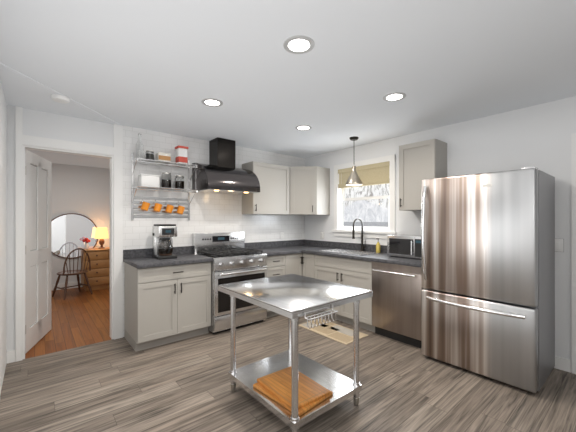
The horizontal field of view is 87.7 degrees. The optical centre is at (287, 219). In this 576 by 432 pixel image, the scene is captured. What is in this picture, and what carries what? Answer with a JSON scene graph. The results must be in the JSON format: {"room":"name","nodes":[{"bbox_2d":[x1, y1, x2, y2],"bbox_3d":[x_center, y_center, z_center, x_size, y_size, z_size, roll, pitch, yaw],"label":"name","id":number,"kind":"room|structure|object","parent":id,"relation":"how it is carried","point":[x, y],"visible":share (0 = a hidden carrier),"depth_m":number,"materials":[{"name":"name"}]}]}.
{"room":"kitchen","nodes":[
{"label":"kitchen","id":0,"kind":"room"},
{"bbox_2d":[0,81,6,393],"bbox_3d":[-2.422,0.136,2.544,0.012,2.438,0.732,0,0,-40],"label":"door frame","id":1,"kind":"structure","parent":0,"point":[3,234],"depth_m":2.56,"materials":[{"name":"white wood"}]},
{"bbox_2d":[7,105,113,350],"bbox_3d":[-1.232,0.130,4.126,3.870,2.450,0.120,0,0,-40],"label":"wall","id":2,"kind":"structure","parent":0,"point":[36,123],"depth_m":2.92,"materials":[{"name":"white paint"}]},
{"bbox_2d":[25,149,59,353],"bbox_3d":[-2.762,0.317,3.379,0.344,2.060,0.720,0,0,-40],"label":"door","id":3,"kind":"structure","parent":2,"relation":"in","point":[37,248],"depth_m":3.31,"materials":[{"name":"white wood"}]},
{"bbox_2d":[16,106,122,361],"bbox_3d":[-2.299,0.134,3.215,0.914,2.443,0.140,0,0,-40],"label":"door frame","id":4,"kind":"structure","parent":2,"relation":"attached to","point":[116,151],"depth_m":3.23,"materials":[{"name":"white wood"}]},
{"bbox_2d":[122,125,304,336],"bbox_3d":[-0.811,0.131,4.394,2.879,2.449,0.012,0,0,-40],"label":"tiled wall","id":5,"kind":"structure","parent":2,"relation":"attached to","point":[214,212],"depth_m":3.99,"materials":[{"name":"white tile"}]},
{"bbox_2d":[131,153,196,219],"bbox_3d":[-1.489,-0.390,3.647,0.700,0.790,0.256,0,0,-40],"label":"shelf rack","id":6,"kind":"object","parent":5,"relation":"attached to","point":[133,197],"visible":0.94,"depth_m":3.65,"materials":[{"name":"silver metal"}]},
{"bbox_2d":[136,134,143,160],"bbox_3d":[-1.710,-0.842,3.458,0.080,0.300,0.080,0,0,-40],"label":"glass bottle","id":7,"kind":"object","parent":6,"relation":"on","point":[139,149],"visible":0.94,"depth_m":3.43,"materials":[{"name":"white"}]},
{"bbox_2d":[141,202,149,210],"bbox_3d":[-1.696,-0.161,3.562,0.106,0.113,0.119,0,0,-40],"label":"mug","id":8,"kind":"object","parent":6,"relation":"hanging from","point":[145,206],"visible":1,"depth_m":3.52,"materials":[{"name":"orange ceramic"}]},
{"bbox_2d":[138,174,159,187],"bbox_3d":[-1.633,-0.454,3.523,0.210,0.145,0.150,0,0,-40],"label":"storage bin","id":9,"kind":"object","parent":6,"relation":"on","point":[149,180],"visible":0.88,"depth_m":3.46,"materials":[{"name":"white plastic"}]},
{"bbox_2d":[146,150,153,161],"bbox_3d":[-1.625,-0.751,3.529,0.090,0.120,0.090,0,0,-40],"label":"spice jar","id":10,"kind":"object","parent":6,"relation":"on","point":[149,154],"visible":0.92,"depth_m":3.49,"materials":[{"name":"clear glass"}]},
{"bbox_2d":[153,203,161,211],"bbox_3d":[-1.591,-0.149,3.655,0.107,0.113,0.116,0,0,-40],"label":"mug","id":11,"kind":"object","parent":6,"relation":"hanging from","point":[157,207],"visible":1,"depth_m":3.61,"materials":[{"name":"orange ceramic"}]},
{"bbox_2d":[155,152,170,163],"bbox_3d":[-1.510,-0.747,3.626,0.140,0.110,0.120,0,0,-40],"label":"box","id":12,"kind":"object","parent":6,"relation":"on","point":[160,156],"visible":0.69,"depth_m":3.59,"materials":[{"name":"beige"}]},
{"bbox_2d":[162,172,170,188],"bbox_3d":[-1.480,-0.476,3.652,0.110,0.190,0.110,0,0,-40],"label":"jar","id":13,"kind":"object","parent":6,"relation":"on","point":[166,179],"visible":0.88,"depth_m":3.60,"materials":[{"name":"clear glass"}]},
{"bbox_2d":[165,204,173,213],"bbox_3d":[-1.482,-0.137,3.743,0.106,0.113,0.119,0,0,-40],"label":"mug","id":14,"kind":"object","parent":6,"relation":"hanging from","point":[169,208],"visible":0.98,"depth_m":3.70,"materials":[{"name":"orange ceramic"}]},
{"bbox_2d":[175,175,183,189],"bbox_3d":[-1.358,-0.467,3.755,0.110,0.170,0.110,0,0,-40],"label":"jar","id":15,"kind":"object","parent":6,"relation":"on","point":[179,181],"visible":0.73,"depth_m":3.71,"materials":[{"name":"clear glass"}]},
{"bbox_2d":[176,206,184,214],"bbox_3d":[-1.377,-0.125,3.835,0.107,0.113,0.116,0,0,-40],"label":"mug","id":16,"kind":"object","parent":6,"relation":"hanging from","point":[180,209],"visible":1,"depth_m":3.79,"materials":[{"name":"orange ceramic"}]},
{"bbox_2d":[175,145,187,165],"bbox_3d":[-1.339,-0.804,3.771,0.130,0.225,0.130,0,0,-40],"label":"canister","id":17,"kind":"object","parent":6,"relation":"on","point":[181,154],"visible":0.79,"depth_m":3.73,"materials":[{"name":"white plastic"}]},
{"bbox_2d":[192,137,259,194],"bbox_3d":[-0.829,-0.732,4.050,0.762,0.723,0.488,0,0,-40],"label":"range hood","id":18,"kind":"object","parent":5,"relation":"attached to","point":[220,173],"visible":1,"depth_m":3.96,"materials":[{"name":"metal"}]},
{"bbox_2d":[242,161,288,214],"bbox_3d":[-0.323,-0.460,4.573,0.678,0.750,0.340,0,0,-40],"label":"upper cabinet","id":19,"kind":"object","parent":5,"relation":"attached to","point":[271,197],"visible":0.96,"depth_m":4.45,"materials":[{"name":"grey paint"}]},
{"bbox_2d":[289,166,329,214],"bbox_3d":[0.253,-0.460,4.891,0.608,0.750,0.596,0,0,-40],"label":"upper cabinet","id":20,"kind":"object","parent":5,"relation":"attached to","point":[309,190],"visible":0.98,"depth_m":4.68,"materials":[{"name":"grey paint"}]},
{"bbox_2d":[51,163,109,283],"bbox_3d":[-4.461,0.130,5.918,2.640,2.450,0.120,0,0,-40],"label":"wall","id":21,"kind":"structure","parent":0,"point":[82,190],"depth_m":6.03,"materials":[{"name":"white paint"}]},
{"bbox_2d":[51,281,82,290],"bbox_3d":[-4.428,1.295,5.857,2.670,0.120,0.015,0,0,-40],"label":"baseboard","id":22,"kind":"structure","parent":21,"relation":"attached to","point":[60,285],"depth_m":5.88,"materials":[{"name":"white wood"}]},
{"bbox_2d":[51,213,97,258],"bbox_3d":[-4.289,0.315,5.962,0.900,0.900,0.030,0,0,-40],"label":"round mirror","id":23,"kind":"object","parent":21,"relation":"attached to","point":[70,232],"visible":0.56,"depth_m":5.95,"materials":[{"name":"silver"}]},
{"bbox_2d":[0,287,575,431],"bbox_3d":[-1.034,1.385,3.417,4.720,0.060,8.120,0,0,-40],"label":"floor","id":24,"kind":"structure","parent":0,"point":[122,385],"depth_m":2.41,"materials":[{"name":"grey wood"}]},
{"bbox_2d":[52,248,91,299],"bbox_3d":[-3.866,0.925,5.384,0.463,0.866,0.464,0,0,30],"label":"chair","id":25,"kind":"object","parent":24,"relation":"on","point":[77,272],"visible":1,"depth_m":5.30,"materials":[{"name":"brown wood"}]},
{"bbox_2d":[81,247,109,290],"bbox_3d":[-3.682,0.965,6.096,0.850,0.780,0.490,0,0,-40],"label":"dresser","id":26,"kind":"object","parent":24,"relation":"on","point":[98,275],"visible":0.54,"depth_m":5.83,"materials":[{"name":"brown wood"}]},
{"bbox_2d":[82,238,89,248],"bbox_3d":[-3.972,0.462,5.912,0.137,0.224,0.098,0,0,-40],"label":"flower vase","id":27,"kind":"object","parent":26,"relation":"on","point":[87,240],"visible":1,"depth_m":5.89,"materials":[{"name":"white ceramic"}]},
{"bbox_2d":[94,227,108,248],"bbox_3d":[-3.779,0.364,6.087,0.250,0.420,0.250,0,0,-40],"label":"table lamp","id":28,"kind":"object","parent":26,"relation":"on","point":[101,234],"visible":1,"depth_m":6.02,"materials":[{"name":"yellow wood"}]},
{"bbox_2d":[124,262,210,351],"bbox_3d":[-1.387,0.920,3.493,0.802,0.870,0.619,0,0,-40],"label":"base cabinet","id":29,"kind":"object","parent":24,"relation":"on","point":[163,305],"visible":0.98,"depth_m":3.25,"materials":[{"name":"grey paint"}]},
{"bbox_2d":[123,246,212,268],"bbox_3d":[-1.391,0.415,3.490,0.817,0.140,0.621,0,0,-40],"label":"countertop","id":30,"kind":"structure","parent":29,"relation":"on","point":[139,258],"depth_m":3.47,"materials":[{"name":"stone"}]},
{"bbox_2d":[152,224,176,259],"bbox_3d":[-1.429,0.247,3.498,0.210,0.395,0.289,0,0,-40],"label":"coffee maker","id":31,"kind":"object","parent":30,"relation":"on","point":[163,235],"visible":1,"depth_m":3.44,"materials":[{"name":"silver plastic"}]},
{"bbox_2d":[192,232,266,333],"bbox_3d":[-0.754,0.765,3.961,0.762,1.180,0.717,0,0,-40],"label":"range","id":32,"kind":"object","parent":24,"relation":"on","point":[234,260],"visible":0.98,"depth_m":3.77,"materials":[{"name":"silver metal"}]},
{"bbox_2d":[266,254,285,317],"bbox_3d":[-0.341,0.920,4.396,0.423,0.870,0.585,0,0,-40],"label":"base cabinet","id":33,"kind":"object","parent":24,"relation":"on","point":[276,264],"depth_m":4.18,"materials":[{"name":"grey paint"}]},
{"bbox_2d":[244,241,300,255],"bbox_3d":[-0.252,0.415,4.449,0.630,0.140,0.621,0,0,-40],"label":"countertop","id":34,"kind":"structure","parent":33,"relation":"on","point":[271,248],"depth_m":4.66,"materials":[{"name":"stone"}]},
{"bbox_2d":[286,253,301,275],"bbox_3d":[-0.072,0.920,4.584,0.346,0.870,0.645,0,0,-40],"label":"base cabinet","id":35,"kind":"object","parent":24,"relation":"on","point":[293,262],"depth_m":4.39,"materials":[{"name":"grey paint"}]},
{"bbox_2d":[218,274,372,431],"bbox_3d":[0.050,0.935,2.269,0.780,0.840,0.954,0,0,-40],"label":"work table","id":36,"kind":"object","parent":24,"relation":"on","point":[293,298],"visible":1,"depth_m":2.18,"materials":[{"name":"silver metal"}]},
{"bbox_2d":[253,366,332,415],"bbox_3d":[0.029,1.185,2.116,0.371,0.040,0.482,0,0,-40],"label":"cutting board","id":37,"kind":"object","parent":36,"relation":"on","point":[275,386],"visible":0.9,"depth_m":2.06,"materials":[{"name":"brown wood"}]},
{"bbox_2d":[302,253,317,312],"bbox_3d":[0.508,0.920,4.539,0.646,0.870,0.330,0,0,-40],"label":"base cabinet","id":38,"kind":"object","parent":24,"relation":"on","point":[309,262],"depth_m":4.36,"materials":[{"name":"grey paint"}]},
{"bbox_2d":[287,240,321,241],"bbox_3d":[0.245,0.415,4.860,0.360,0.140,0.633,0,0,-40],"label":"countertop","id":39,"kind":"structure","parent":38,"relation":"on","point":[287,240],"depth_m":5.15,"materials":[{"name":"stone"}]},
{"bbox_2d":[298,318,367,344],"bbox_3d":[0.535,1.349,3.680,0.410,0.010,0.780,0,0,-40],"label":"rug","id":40,"kind":"object","parent":24,"relation":"on","point":[338,333],"visible":0.77,"depth_m":3.62,"materials":[{"name":"fabric"}]},
{"bbox_2d":[318,255,374,331],"bbox_3d":[0.890,0.920,4.132,0.586,0.870,1.018,0,0,-40],"label":"base cabinet","id":41,"kind":"object","parent":24,"relation":"on","point":[350,272],"depth_m":3.82,"materials":[{"name":"grey paint"}]},
{"bbox_2d":[287,240,421,266],"bbox_3d":[0.819,0.415,4.167,0.647,0.140,2.433,0,0,-40],"label":"countertop","id":42,"kind":"structure","parent":41,"relation":"on","point":[306,247],"depth_m":4.09,"materials":[{"name":"stone"}]},
{"bbox_2d":[317,249,378,255],"bbox_3d":[0.830,0.461,4.176,0.430,0.042,0.780,0,0,-40],"label":"sink","id":43,"kind":"object","parent":42,"relation":"in","point":[352,252],"visible":0.56,"depth_m":4.31,"materials":[{"name":"silver metal"}]},
{"bbox_2d":[352,218,365,250],"bbox_3d":[0.998,0.209,4.203,0.250,0.471,0.096,0,0,-40],"label":"faucet","id":44,"kind":"object","parent":42,"relation":"on","point":[362,239],"visible":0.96,"depth_m":4.26,"materials":[{"name":"black metal"}]},
{"bbox_2d":[376,238,380,252],"bbox_3d":[1.219,0.346,4.060,0.065,0.197,0.058,0,0,-40],"label":"soap bottle","id":45,"kind":"object","parent":42,"relation":"on","point":[378,247],"visible":0.94,"depth_m":4.04,"materials":[{"name":"yellow plastic"}]},
{"bbox_2d":[387,234,421,258],"bbox_3d":[1.468,0.314,3.576,0.368,0.260,0.460,0,0,-40],"label":"microwave","id":46,"kind":"object","parent":42,"relation":"on","point":[403,245],"visible":0.65,"depth_m":3.49,"materials":[{"name":"silver metal"}]},
{"bbox_2d":[372,262,422,348],"bbox_3d":[1.384,0.921,3.482,0.657,0.868,0.605,0,0,-40],"label":"dishwasher","id":47,"kind":"object","parent":24,"relation":"on","point":[397,303],"visible":0.75,"depth_m":3.29,"materials":[{"name":"silver metal"}]},
{"bbox_2d":[421,166,554,392],"bbox_3d":[1.837,0.469,2.818,0.799,1.773,0.895,0,0,-40],"label":"refrigerator","id":48,"kind":"object","parent":24,"relation":"on","point":[488,268],"visible":1,"depth_m":2.53,"materials":[{"name":"silver metal"}]},
{"bbox_2d":[0,0,575,168],"bbox_3d":[-1.119,-1.125,3.424,4.840,0.060,8.240,0,0,-40],"label":"ceiling","id":49,"kind":"structure","parent":0,"point":[166,66],"depth_m":2.09,"materials":[{"name":"white paint"}]},
{"bbox_2d":[0,63,120,124],"bbox_3d":[-1.960,-1.092,2.755,0.989,0.006,1.039,0,0,-40],"label":"ceiling","id":50,"kind":"structure","parent":49,"relation":"attached to","point":[21,90],"depth_m":2.69,"materials":[{"name":"white paint"}]},
{"bbox_2d":[51,94,69,103],"bbox_3d":[-2.021,-1.071,2.664,0.136,0.035,0.136,0,0,-40],"label":"smoke detector","id":51,"kind":"object","parent":50,"relation":"attached to","point":[60,98],"visible":0.98,"depth_m":2.63,"materials":[{"name":"white plastic"}]},
{"bbox_2d":[201,98,222,106],"bbox_3d":[-0.705,-1.091,2.793,0.196,0.008,0.196,0,0,-40],"label":"recessed light","id":52,"kind":"object","parent":49,"relation":"in","point":[211,102],"visible":1,"depth_m":2.79,"materials":[{"name":"grey plastic"}]},
{"bbox_2d":[283,35,314,53],"bbox_3d":[0.069,-1.091,1.875,0.196,0.008,0.196,0,0,-40],"label":"recessed light","id":53,"kind":"object","parent":49,"relation":"in","point":[299,44],"visible":1,"depth_m":1.87,"materials":[{"name":"grey"}]},
{"bbox_2d":[295,125,311,129],"bbox_3d":[0.184,-1.091,3.554,0.196,0.008,0.196,0,0,-40],"label":"recessed light","id":54,"kind":"object","parent":49,"relation":"in","point":[303,127],"visible":1,"depth_m":3.54,"materials":[{"name":"grey"}]},
{"bbox_2d":[345,136,362,185],"bbox_3d":[0.878,-0.780,3.988,0.224,0.630,0.224,0,0,-40],"label":"pendant lamp","id":55,"kind":"object","parent":49,"relation":"hanging from","point":[354,179],"visible":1,"depth_m":3.94,"materials":[{"name":"grey metal"}]},
{"bbox_2d":[383,92,405,101],"bbox_3d":[0.945,-1.091,2.666,0.196,0.008,0.196,0,0,-40],"label":"recessed light","id":56,"kind":"object","parent":49,"relation":"in","point":[394,96],"visible":1,"depth_m":2.65,"materials":[{"name":"grey plastic"}]},
{"bbox_2d":[305,96,575,359],"bbox_3d":[1.798,0.130,3.625,0.120,2.450,4.790,0,0,-40],"label":"wall","id":57,"kind":"structure","parent":0,"point":[538,136],"depth_m":3.03,"materials":[{"name":"white paint"}]},
{"bbox_2d":[332,155,396,238],"bbox_3d":[1.113,-0.305,4.403,0.165,1.120,1.096,0,0,-40],"label":"window","id":58,"kind":"structure","parent":57,"relation":"in","point":[367,233],"depth_m":4.35,"materials":[{"name":"white wood"}]},
{"bbox_2d":[338,161,389,188],"bbox_3d":[1.090,-0.537,4.383,0.046,0.525,0.896,0,0,-40],"label":"window shade","id":59,"kind":"object","parent":58,"relation":"attached to","point":[374,174],"visible":0.85,"depth_m":4.28,"materials":[{"name":"beige fabric"}]},
{"bbox_2d":[399,139,446,210],"bbox_3d":[1.572,-0.502,3.523,0.352,0.775,0.425,0,0,-40],"label":"upper cabinet","id":60,"kind":"object","parent":57,"relation":"attached to","point":[419,162],"visible":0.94,"depth_m":3.44,"materials":[{"name":"grey paint"}]},
{"bbox_2d":[555,238,563,251],"bbox_3d":[2.447,0.230,2.754,0.008,0.121,0.126,0,0,-40],"label":"switch plate","id":61,"kind":"object","parent":57,"relation":"attached to","point":[559,245],"visible":0.42,"depth_m":2.73,"materials":[{"name":"grey plastic"}]},
{"bbox_2d":[554,356,570,372],"bbox_3d":[2.190,1.300,3.054,0.016,0.110,1.010,0,0,-40],"label":"baseboard","id":62,"kind":"structure","parent":57,"relation":"attached to","point":[563,364],"depth_m":2.70,"materials":[{"name":"white"}]},
{"bbox_2d":[571,133,575,373],"bbox_3d":[2.557,0.295,2.614,0.020,2.120,0.125,0,0,-40],"label":"door frame","id":63,"kind":"structure","parent":57,"relation":"attached to","point":[573,253],"depth_m":2.65,"materials":[{"name":"white"}]},
{"label":"outside","id":64,"kind":"structure","parent":0,"visible":0},
{"bbox_2d":[344,184,388,226],"bbox_3d":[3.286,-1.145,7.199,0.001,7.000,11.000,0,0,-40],"label":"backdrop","id":65,"kind":"structure","parent":64,"point":[350,206],"depth_m":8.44,"materials":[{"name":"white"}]}
]}

